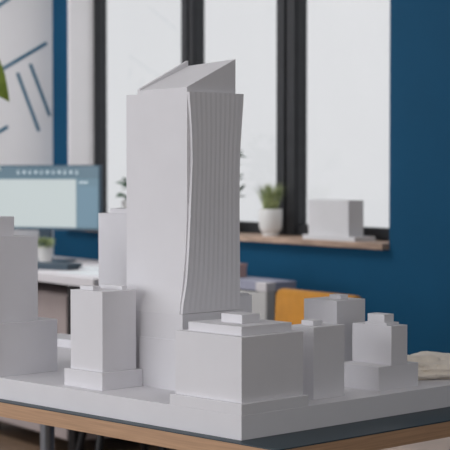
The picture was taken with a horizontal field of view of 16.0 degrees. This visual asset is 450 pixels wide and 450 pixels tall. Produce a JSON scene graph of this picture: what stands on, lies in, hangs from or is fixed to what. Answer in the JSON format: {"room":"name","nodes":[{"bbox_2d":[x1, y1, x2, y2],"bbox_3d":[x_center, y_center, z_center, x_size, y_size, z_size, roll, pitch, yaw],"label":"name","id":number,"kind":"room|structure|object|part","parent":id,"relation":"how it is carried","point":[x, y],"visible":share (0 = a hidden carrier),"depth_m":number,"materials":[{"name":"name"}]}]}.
{"room":"design studio","nodes":[
{"label":"design studio","id":0,"kind":"room"},
{"bbox_2d":[0,0,52,255],"bbox_3d":[-3.903,-0.456,6.219,7.200,2.800,0.201,-1,2,-34],"label":"wall","id":1,"kind":"structure","parent":0,"point":[25,25],"depth_m":8.09,"materials":[{"name":"white paint"}]},
{"bbox_2d":[0,125,7,132],"bbox_3d":[-1.145,-0.456,7.993,0.140,0.088,0.002,-1,2,-34],"label":"wall stripe","id":2,"kind":"object","parent":1,"relation":"attached to","point":[6,126],"depth_m":8.02,"materials":[{"name":"teal paint"}]},
{"bbox_2d":[3,42,46,69],"bbox_3d":[-1.049,-0.826,8.046,0.351,0.208,0.002,-1,2,-34],"label":"wall stripe","id":3,"kind":"object","parent":1,"relation":"attached to","point":[44,43],"depth_m":8.07,"materials":[{"name":"teal paint"}]},
{"bbox_2d":[16,72,39,131],"bbox_3d":[-0.995,-0.621,8.090,0.135,0.296,0.002,-1,2,-34],"label":"wall stripe","id":4,"kind":"object","parent":1,"relation":"attached to","point":[17,74],"depth_m":8.09,"materials":[{"name":"teal paint"}]},
{"bbox_2d":[29,63,50,116],"bbox_3d":[-0.939,-0.685,8.126,0.126,0.267,0.002,-1,2,-34],"label":"wall stripe","id":5,"kind":"object","parent":1,"relation":"attached to","point":[30,65],"depth_m":8.13,"materials":[{"name":"teal paint"}]},
{"bbox_2d":[0,421,174,449],"bbox_3d":[-1.030,1.131,2.267,7.400,0.100,10.055,-1,2,-34],"label":"floor","id":6,"kind":"structure","parent":0,"point":[12,437],"depth_m":6.80,"materials":[{"name":"brown wood"}]},
{"bbox_2d":[0,62,9,101],"bbox_3d":[-1.027,0.164,5.608,0.424,1.603,0.381,-2,3,-39],"label":"floor plant","id":7,"kind":"object","parent":6,"relation":"on","point":[4,94],"visible":1,"depth_m":5.56,"materials":[{"name":"green plant"}]},
{"bbox_2d":[0,281,109,439],"bbox_3d":[-0.684,0.592,6.946,0.512,0.655,0.880,-1,2,-34],"label":"drawer pedestal","id":8,"kind":"object","parent":6,"relation":"on","point":[52,297],"visible":0.05,"depth_m":6.56,"materials":[{"name":"metal"}]},
{"bbox_3d":[-0.876,0.759,6.819,0.017,0.190,0.864,-1,2,-34],"label":"drawer","id":9,"kind":"part","parent":8,"relation":"part of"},
{"bbox_3d":[-0.876,0.370,6.806,0.017,0.188,0.864,-1,2,-34],"label":"drawer","id":10,"kind":"part","parent":8,"relation":"part of","materials":[{"name":"wood"}]},
{"bbox_2d":[38,256,98,449],"bbox_3d":[-0.716,0.547,7.037,0.660,0.740,1.710,-1,2,-34],"label":"desk","id":11,"kind":"object","parent":6,"relation":"on","point":[73,281],"visible":0.13,"depth_m":6.36,"materials":[{"name":"white laminate"},{"name":"black metal"}]},
{"bbox_2d":[38,237,54,261],"bbox_3d":[-0.781,0.115,6.948,0.095,0.128,0.096,0,2,0],"label":"potted plant","id":12,"kind":"object","parent":11,"relation":"on","point":[44,252],"visible":0.89,"depth_m":6.93,"materials":[{"name":"green plant"}]},
{"bbox_3d":[-0.782,0.137,6.949,0.068,0.085,0.068,0,2,0],"label":"pot","id":13,"kind":"part","parent":12,"relation":"part of","materials":[{"name":"white ceramic"}]},
{"bbox_2d":[0,165,102,262],"bbox_3d":[-0.817,-0.051,7.252,0.600,0.440,0.190,1,2,23],"label":"computer monitor","id":14,"kind":"object","parent":11,"relation":"on","point":[45,199],"visible":0.78,"depth_m":7.20,"materials":[{"name":"black"}]},
{"bbox_3d":[-0.611,-0.083,7.124,0.094,0.178,0.001,1,2,23],"label":"panel","id":15,"kind":"part","parent":14,"relation":"part of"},
{"bbox_2d":[38,262,81,269],"bbox_3d":[-0.758,0.172,6.775,0.300,0.026,0.110,1,2,30],"label":"keyboard","id":16,"kind":"object","parent":11,"relation":"on","point":[41,265],"visible":0.56,"depth_m":6.70,"materials":[{"name":"black plastic"}]},
{"bbox_3d":[-0.365,0.582,6.527,0.600,0.705,0.050,-1,2,-34],"label":"leg frame","id":17,"kind":"part","parent":11,"relation":"part of","materials":[{"name":"black metal"}]},
{"bbox_2d":[58,270,98,275],"bbox_3d":[-0.505,0.194,6.471,0.210,0.004,0.300,-2,3,-40],"label":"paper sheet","id":18,"kind":"object","parent":11,"relation":"on","point":[83,272],"visible":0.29,"depth_m":6.47,"materials":[{"name":"white paper"}]},
{"bbox_2d":[79,266,98,269],"bbox_3d":[-0.470,0.182,6.730,0.240,0.010,0.180,2,2,38],"label":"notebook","id":19,"kind":"object","parent":11,"relation":"on","point":[86,267],"visible":0.29,"depth_m":6.70,"materials":[{"name":"paper"}]},
{"bbox_2d":[76,432,166,449],"bbox_3d":[-0.335,0.745,5.179,0.368,0.478,0.368,-1,2,-20],"label":"stool","id":20,"kind":"object","parent":6,"relation":"on","point":[82,436],"visible":0.02,"depth_m":5.23,"materials":[{"name":"black metal"}]},
{"bbox_3d":[-0.482,0.756,5.248,0.147,0.451,0.024,1,2,25],"label":"leg","id":21,"kind":"part","parent":20,"relation":"part of","materials":[{"name":"black metal"}]},
{"bbox_3d":[-0.404,0.763,5.032,0.024,0.451,0.147,1,2,25],"label":"leg","id":22,"kind":"part","parent":20,"relation":"part of","materials":[{"name":"black metal"}]},
{"bbox_3d":[-0.267,0.753,5.326,0.024,0.451,0.147,1,2,25],"label":"leg","id":23,"kind":"part","parent":20,"relation":"part of","materials":[{"name":"black metal"}]},
{"bbox_2d":[0,399,449,449],"bbox_3d":[-0.168,0.677,3.090,0.678,0.750,1.413,-2,3,-44],"label":"table","id":24,"kind":"object","parent":6,"relation":"on","point":[416,427],"visible":0.13,"depth_m":2.54,"materials":[{"name":"brown wood"}]},
{"bbox_3d":[-0.411,0.672,3.711,0.034,0.693,0.034,-2,3,-44],"label":"leg","id":25,"kind":"part","parent":24,"relation":"part of","materials":[{"name":"metal"}]},
{"bbox_2d":[0,347,449,440],"bbox_3d":[-0.140,0.286,3.002,0.580,0.038,1.080,-2,3,-44],"label":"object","id":26,"kind":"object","parent":24,"relation":"on","point":[140,404],"depth_m":2.62,"materials":[{"name":"plastic"}]},
{"bbox_2d":[0,216,56,376],"bbox_3d":[-0.419,0.126,2.965,0.133,0.286,0.178,-2,3,-44],"label":"building","id":27,"kind":"object","parent":26,"relation":"on","point":[28,341],"visible":1,"depth_m":2.90,"materials":[{"name":"plastic"}]},
{"bbox_2d":[57,208,126,347],"bbox_3d":[-0.249,0.111,3.293,0.070,0.293,0.380,-2,3,-44],"label":"building","id":28,"kind":"object","parent":26,"relation":"on","point":[112,226],"visible":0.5,"depth_m":3.25,"materials":[{"name":"plastic"}]},
{"bbox_2d":[64,284,142,390],"bbox_3d":[-0.209,0.190,2.749,0.090,0.172,0.103,-2,3,-44],"label":"building","id":29,"kind":"object","parent":26,"relation":"on","point":[103,318],"visible":1,"depth_m":2.72,"materials":[{"name":"plastic"}]},
{"bbox_2d":[126,59,243,390],"bbox_3d":[-0.076,-0.007,2.775,0.147,0.564,0.180,-2,3,-44],"label":"building","id":30,"kind":"object","parent":26,"relation":"on","point":[184,126],"visible":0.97,"depth_m":2.73,"materials":[{"name":"plastic"}]},
{"bbox_3d":[-0.021,-0.039,2.720,0.143,0.372,0.006,-2,3,-44],"label":"ribbed panel","id":31,"kind":"part","parent":30,"relation":"part of","materials":[{"name":"plastic"}]},
{"bbox_2d":[170,312,307,415],"bbox_3d":[0.022,0.211,2.519,0.147,0.145,0.162,-2,3,-44],"label":"building","id":32,"kind":"object","parent":26,"relation":"on","point":[237,363],"visible":1,"depth_m":2.47,"materials":[{"name":"plastic"}]},
{"bbox_2d":[240,292,251,312],"bbox_3d":[0.010,0.197,2.837,0.048,0.153,0.060,-2,3,-44],"label":"building","id":33,"kind":"object","parent":26,"relation":"on","point":[245,298],"visible":0.2,"depth_m":2.82,"materials":[{"name":"plastic"}]},
{"bbox_2d":[292,319,343,399],"bbox_3d":[0.149,0.218,2.620,0.074,0.126,0.059,-2,3,-44],"label":"building","id":34,"kind":"object","parent":26,"relation":"on","point":[323,343],"visible":0.86,"depth_m":2.59,"materials":[{"name":"plastic"}]},
{"bbox_2d":[304,294,364,361],"bbox_3d":[0.197,0.198,2.876,0.076,0.148,0.080,-2,3,-44],"label":"building","id":35,"kind":"object","parent":26,"relation":"on","point":[334,308],"visible":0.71,"depth_m":2.85,"materials":[{"name":"plastic"}]},
{"bbox_2d":[344,312,417,390],"bbox_3d":[0.263,0.213,2.744,0.104,0.126,0.092,-2,3,-44],"label":"building","id":36,"kind":"object","parent":26,"relation":"on","point":[379,362],"visible":0.97,"depth_m":2.72,"materials":[{"name":"plastic"}]},
{"bbox_2d":[407,351,449,379],"bbox_3d":[0.354,0.249,2.871,0.167,0.045,0.127,0,2,-1],"label":"cloth","id":37,"kind":"object","parent":24,"relation":"on","point":[431,365],"visible":0.62,"depth_m":2.82,"materials":[{"name":"beige fabric"}]},
{"bbox_2d":[256,282,275,320],"bbox_3d":[0.147,0.583,5.799,0.044,0.752,0.066,-1,2,-34],"label":"waste bin","id":38,"kind":"object","parent":6,"relation":"on","point":[265,290],"visible":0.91,"depth_m":5.77,"materials":[{"name":"white plastic"}]},
{"bbox_3d":[0.147,0.223,5.787,0.044,0.032,0.066,-1,2,-34],"label":"lid","id":39,"kind":"part","parent":38,"relation":"part of","materials":[{"name":"white plastic"}]},
{"bbox_2d":[175,288,360,449],"bbox_3d":[0.112,0.603,5.030,0.511,0.768,0.412,-1,2,-34],"label":"chair","id":40,"kind":"object","parent":6,"relation":"on","point":[289,306],"visible":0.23,"depth_m":5.22,"materials":[{"name":"orange fabric"}]},
{"bbox_3d":[0.294,0.398,5.148,0.069,0.367,0.412,-1,2,-34],"label":"backrest","id":41,"kind":"part","parent":40,"relation":"part of","materials":[{"name":"orange fabric"}]},
{"bbox_2d":[240,276,295,312],"bbox_3d":[0.075,0.576,6.192,0.154,0.740,0.460,-1,2,-34],"label":"base cabinet","id":42,"kind":"object","parent":6,"relation":"on","point":[247,284],"visible":0.1,"depth_m":6.03,"materials":[{"name":"metal"}]},
{"bbox_2d":[240,263,246,276],"bbox_3d":[0.031,0.176,6.263,0.074,0.054,0.094,-1,2,-35],"label":"box","id":43,"kind":"object","parent":42,"relation":"on","point":[243,266],"visible":0.27,"depth_m":6.24,"materials":[{"name":"brown cardboard"}]},
{"bbox_3d":[0.103,0.591,6.045,0.014,0.680,0.167,-1,2,-34],"label":"door","id":44,"kind":"part","parent":42,"relation":"part of","materials":[{"name":"white wood"}]},
{"bbox_2d":[381,437,449,449],"bbox_3d":[0.877,0.860,5.205,0.380,0.240,1.050,-1,2,-34],"label":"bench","id":45,"kind":"object","parent":6,"relation":"on","point":[442,443],"visible":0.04,"depth_m":5.33,"materials":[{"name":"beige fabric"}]},
{"bbox_2d":[52,0,449,354],"bbox_3d":[1.937,-0.388,4.255,0.201,2.800,10.055,-1,2,-34],"label":"wall","id":46,"kind":"structure","parent":0,"point":[409,280],"depth_m":5.93,"materials":[{"name":"blue paint"}]},
{"bbox_2d":[68,0,93,164],"bbox_3d":[-0.701,-0.786,8.082,0.200,1.568,0.022,-1,2,-34],"label":"trim","id":47,"kind":"structure","parent":46,"relation":"attached to","point":[80,12],"depth_m":8.05,"materials":[{"name":"white paint"}]},
{"bbox_2d":[93,0,188,212],"bbox_3d":[-0.394,-0.769,7.748,0.063,1.556,0.881,-1,2,-34],"label":"window","id":48,"kind":"structure","parent":46,"relation":"in","point":[99,6],"depth_m":8.08,"materials":[{"name":"black metal"}]},
{"bbox_3d":[-0.389,-0.769,7.752,0.050,1.556,0.881,-1,2,-34],"label":"frame","id":49,"kind":"part","parent":48,"relation":"part of","materials":[{"name":"black metal"}]},
{"bbox_2d":[189,0,287,234],"bbox_3d":[0.068,-0.746,7.077,0.063,1.556,0.750,-1,2,-34],"label":"window","id":50,"kind":"structure","parent":46,"relation":"in","point":[196,7],"depth_m":6.79,"materials":[{"name":"black metal"}]},
{"bbox_2d":[91,231,388,249],"bbox_3d":[-0.018,0.045,7.085,0.235,0.024,2.483,-1,2,-34],"label":"windowsill","id":51,"kind":"structure","parent":46,"relation":"attached to","point":[250,237],"depth_m":6.36,"materials":[{"name":"brown wood"}]},
{"bbox_2d":[115,178,126,207],"bbox_3d":[-0.427,-0.122,7.618,0.202,0.273,0.188,0,2,0],"label":"potted plant","id":52,"kind":"object","parent":51,"relation":"on","point":[124,202],"visible":0.22,"depth_m":7.58,"materials":[{"name":"green plant"}]},
{"bbox_3d":[-0.428,-0.052,7.622,0.132,0.132,0.132,0,2,0],"label":"pot","id":53,"kind":"part","parent":52,"relation":"part of","materials":[{"name":"white ceramic"}]},
{"bbox_2d":[240,150,246,196],"bbox_3d":[-0.013,-0.189,7.013,0.207,0.448,0.230,1,2,33],"label":"potted plant","id":54,"kind":"object","parent":51,"relation":"on","point":[242,186],"visible":0.02,"depth_m":7.01,"materials":[{"name":"green plant"}]},
{"bbox_2d":[253,182,290,235],"bbox_3d":[0.195,-0.070,6.708,0.176,0.232,0.168,0,2,0],"label":"potted plant","id":55,"kind":"object","parent":51,"relation":"on","point":[270,217],"visible":1,"depth_m":6.67,"materials":[{"name":"green plant"}]},
{"bbox_3d":[0.191,-0.011,6.713,0.099,0.113,0.099,0,2,0],"label":"pot","id":56,"kind":"part","parent":55,"relation":"part of","materials":[{"name":"white ceramic"}]},
{"bbox_2d":[303,199,374,241],"bbox_3d":[0.447,-0.020,6.306,0.104,0.158,0.330,-1,2,-34],"label":"building","id":57,"kind":"object","parent":51,"relation":"on","point":[333,220],"visible":1,"depth_m":6.25,"materials":[{"name":"white plastic"}]},
{"bbox_2d":[286,0,388,240],"bbox_3d":[0.517,-0.723,6.423,0.063,1.556,0.836,-1,2,-34],"label":"window","id":58,"kind":"structure","parent":46,"relation":"in","point":[296,134],"depth_m":6.72,"materials":[{"name":"black metal"}]},
{"bbox_3d":[0.496,-0.723,6.409,0.013,1.536,0.820,-1,2,-34],"label":"sash","id":59,"kind":"part","parent":58,"relation":"part of","materials":[{"name":"black metal"}]}
]}

